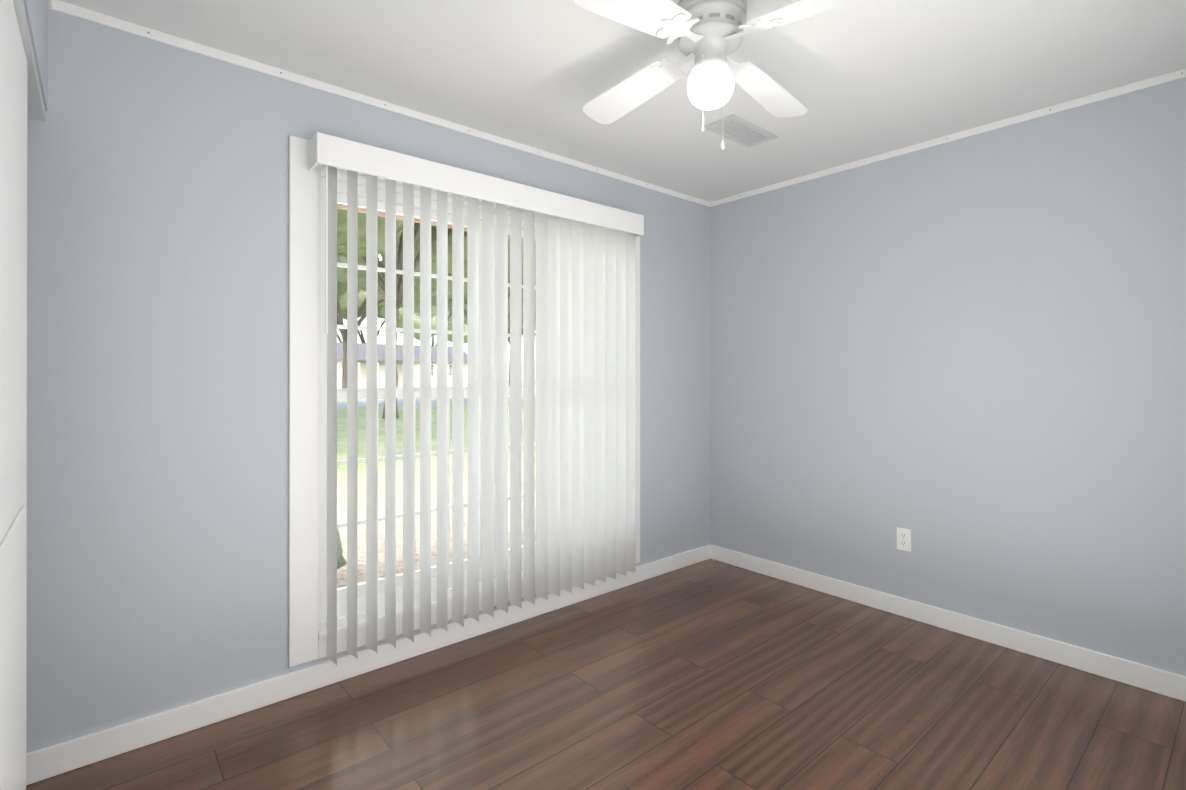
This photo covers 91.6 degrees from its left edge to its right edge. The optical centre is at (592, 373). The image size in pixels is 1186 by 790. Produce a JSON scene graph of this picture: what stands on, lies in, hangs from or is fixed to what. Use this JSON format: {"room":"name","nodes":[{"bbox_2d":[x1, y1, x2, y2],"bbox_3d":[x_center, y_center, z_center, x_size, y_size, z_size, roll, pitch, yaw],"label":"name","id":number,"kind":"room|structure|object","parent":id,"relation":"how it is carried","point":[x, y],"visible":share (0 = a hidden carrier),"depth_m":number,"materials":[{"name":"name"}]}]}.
{"room":"empty bedroom","nodes":[
{"label":"empty bedroom","id":0,"kind":"room"},
{"bbox_2d":[23,0,47,110],"bbox_3d":[-0.880,0.042,0.762,0.100,2.440,2.667,0,0,-41],"label":"wall","id":1,"kind":"structure","parent":0,"point":[36,11],"depth_m":1.58,"materials":[{"name":"paint"}]},
{"bbox_2d":[0,0,26,789],"bbox_3d":[-1.003,0.232,0.909,0.076,2.036,1.378,0,0,-41],"label":"closet door","id":2,"kind":"structure","parent":1,"relation":"in","point":[13,351],"depth_m":1.17,"materials":[{"name":"white"}]},
{"bbox_2d":[13,0,45,121],"bbox_3d":[-1.146,0.220,1.071,0.100,2.084,1.850,0,0,-41],"label":"trim","id":3,"kind":"structure","parent":1,"relation":"attached to","point":[35,107],"depth_m":1.53,"materials":[{"name":"white wood"}]},
{"bbox_2d":[47,0,62,12],"bbox_3d":[-0.871,-1.161,0.840,0.012,0.034,2.490,0,0,-41],"label":"crown molding","id":4,"kind":"structure","parent":1,"relation":"attached to","point":[56,5],"depth_m":1.81,"materials":[{"name":"white wood"}]},
{"bbox_2d":[26,9,709,752],"bbox_3d":[-0.745,0.045,2.740,4.180,2.440,0.160,0,0,-41],"label":"wall","id":5,"kind":"structure","parent":0,"point":[158,349],"depth_m":2.03,"materials":[{"name":"paint"}]},
{"bbox_2d":[26,544,709,784],"bbox_3d":[-0.695,1.217,2.664,3.960,0.095,0.016,0,0,-41],"label":"baseboard","id":6,"kind":"structure","parent":5,"relation":"attached to","point":[88,750],"depth_m":2.25,"materials":[{"name":"white wood"}]},
{"bbox_2d":[63,2,710,206],"bbox_3d":[-0.449,-1.158,2.880,3.310,0.034,0.015,0,0,-41],"label":"crown molding","id":7,"kind":"structure","parent":5,"relation":"attached to","point":[115,23],"depth_m":2.34,"materials":[{"name":"white wood"}]},
{"bbox_2d":[337,203,535,243],"bbox_3d":[-0.884,-1.044,3.242,6.500,0.220,0.778,0,0,-41],"label":"roof eave","id":8,"kind":"object","parent":5,"relation":"attached to","point":[360,210],"depth_m":3.46,"materials":[{"name":"beige paint"}]},
{"bbox_2d":[288,135,639,667],"bbox_3d":[-0.496,0.110,2.925,1.930,2.070,0.178,0,0,-41],"label":"window","id":9,"kind":"structure","parent":5,"relation":"in","point":[342,395],"depth_m":2.32,"materials":[{"name":"white plastic"}]},
{"bbox_2d":[308,132,643,665],"bbox_3d":[-0.416,0.118,2.809,1.770,2.070,0.123,0,0,-41],"label":"vertical blinds","id":10,"kind":"object","parent":9,"relation":"attached to","point":[585,391],"visible":1,"depth_m":2.77,"materials":[{"name":"white plastic"}]},
{"bbox_2d":[26,558,1185,789],"bbox_3d":[0.362,1.293,1.447,4.260,0.060,3.560,0,0,-41],"label":"floor","id":11,"kind":"structure","parent":0,"point":[710,674],"depth_m":2.12,"materials":[{"name":"laminate"}]},
{"bbox_2d":[60,0,1185,201],"bbox_3d":[0.362,-1.207,1.451,4.260,0.060,3.560,0,0,-41],"label":"ceiling","id":12,"kind":"structure","parent":0,"point":[861,79],"depth_m":2.19,"materials":[{"name":"paint"}]},
{"bbox_2d":[573,0,858,149],"bbox_3d":[0.379,-0.938,1.860,0.850,0.477,0.850,0,0,1],"label":"ceiling fan","id":13,"kind":"object","parent":12,"relation":"hanging from","point":[708,34],"visible":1,"depth_m":1.80,"materials":[{"name":"white plastic"}]},
{"bbox_2d":[704,115,777,147],"bbox_3d":[0.721,-1.170,2.799,0.370,0.008,0.170,0,0,-41],"label":"ceiling vent","id":14,"kind":"object","parent":12,"relation":"in","point":[742,131],"visible":0.92,"depth_m":2.79,"materials":[{"name":"silver metal"}]},
{"bbox_2d":[710,78,1185,675],"bbox_3d":[1.717,0.045,2.987,0.120,2.440,2.668,0,0,-41],"label":"wall","id":15,"kind":"structure","parent":0,"point":[964,360],"depth_m":2.74,"materials":[{"name":"paint"}]},
{"bbox_2d":[897,527,910,551],"bbox_3d":[1.618,0.865,3.002,0.008,0.115,0.070,0,0,-41],"label":"duplex electrical outlet","id":16,"kind":"object","parent":15,"relation":"attached to","point":[904,539],"visible":1,"depth_m":3.00,"materials":[{"name":"white plastic"}]},
{"bbox_2d":[710,544,1185,701],"bbox_3d":[1.641,1.218,2.970,0.016,0.095,2.520,0,0,-41],"label":"baseboard","id":17,"kind":"structure","parent":15,"relation":"attached to","point":[1159,681],"depth_m":2.73,"materials":[{"name":"white wood"}]},
{"bbox_2d":[711,68,1185,206],"bbox_3d":[1.631,-1.158,2.985,0.015,0.034,2.490,0,0,-41],"label":"crown molding","id":18,"kind":"structure","parent":15,"relation":"attached to","point":[1179,74],"depth_m":2.73,"materials":[{"name":"white wood"}]},
{"label":"outside","id":19,"kind":"structure","parent":0,"visible":0},
{"bbox_2d":[337,381,535,587],"bbox_3d":[-30.707,1.849,56.080,160.000,0.200,119.840,0,0,-41],"label":"ground","id":20,"kind":"structure","parent":19,"point":[341,476],"depth_m":8.68,"materials":[{"name":"green plant"}]},
{"bbox_2d":[337,523,346,568],"bbox_3d":[-2.394,1.148,3.793,1.468,1.144,1.284,0,0,-41],"label":"bush","id":21,"kind":"object","parent":20,"relation":"on","point":[340,557],"depth_m":3.94,"materials":[{"name":"green plant"}]},
{"bbox_2d":[337,289,378,342],"bbox_3d":[-35.599,-7.391,81.875,18.901,18.762,17.047,0,0,-41],"label":"tree","id":22,"kind":"object","parent":20,"relation":"on","point":[361,295],"depth_m":76.85,"materials":[{"name":"green plant"}]},
{"bbox_2d":[341,309,384,342],"bbox_3d":[-35.343,-8.563,92.425,19.976,21.076,22.163,0,0,-41],"label":"tree","id":23,"kind":"object","parent":20,"relation":"on","point":[344,317],"depth_m":92.21,"materials":[{"name":"green plant"}]},
{"bbox_2d":[337,281,433,388],"bbox_3d":[-17.225,-4.973,38.795,17.375,13.749,16.729,0,0,-41],"label":"tree","id":24,"kind":"object","parent":20,"relation":"on","point":[381,299],"depth_m":38.77,"materials":[{"name":"green plant"}]},
{"bbox_2d":[337,209,436,418],"bbox_3d":[-8.565,-4.821,22.064,13.361,13.345,14.672,0,0,-41],"label":"tree","id":25,"kind":"object","parent":20,"relation":"on","point":[342,219],"depth_m":19.81,"materials":[{"name":"green plant"}]},
{"bbox_2d":[337,343,466,388],"bbox_3d":[-25.243,-0.811,65.075,23.000,5.150,10.300,0,0,-41],"label":"house","id":26,"kind":"structure","parent":20,"relation":"on","point":[380,379],"depth_m":64.06,"materials":[{"name":"white"}]},
{"bbox_2d":[358,299,466,345],"bbox_3d":[-25.626,-6.598,87.564,22.179,17.168,22.648,0,0,-41],"label":"tree","id":27,"kind":"object","parent":20,"relation":"on","point":[417,321],"depth_m":80.13,"materials":[{"name":"green plant"}]},
{"bbox_2d":[337,222,535,316],"bbox_3d":[-6.130,-3.673,27.766,13.031,11.076,10.812,0,0,-41],"label":"tree","id":28,"kind":"object","parent":20,"relation":"on","point":[361,275],"depth_m":25.14,"materials":[{"name":"green plant"}]},
{"bbox_2d":[464,301,535,385],"bbox_3d":[-7.033,-5.063,50.182,17.702,13.944,17.955,0,0,-41],"label":"tree","id":29,"kind":"object","parent":20,"relation":"on","point":[465,307],"depth_m":49.79,"materials":[{"name":"green plant"}]}
]}

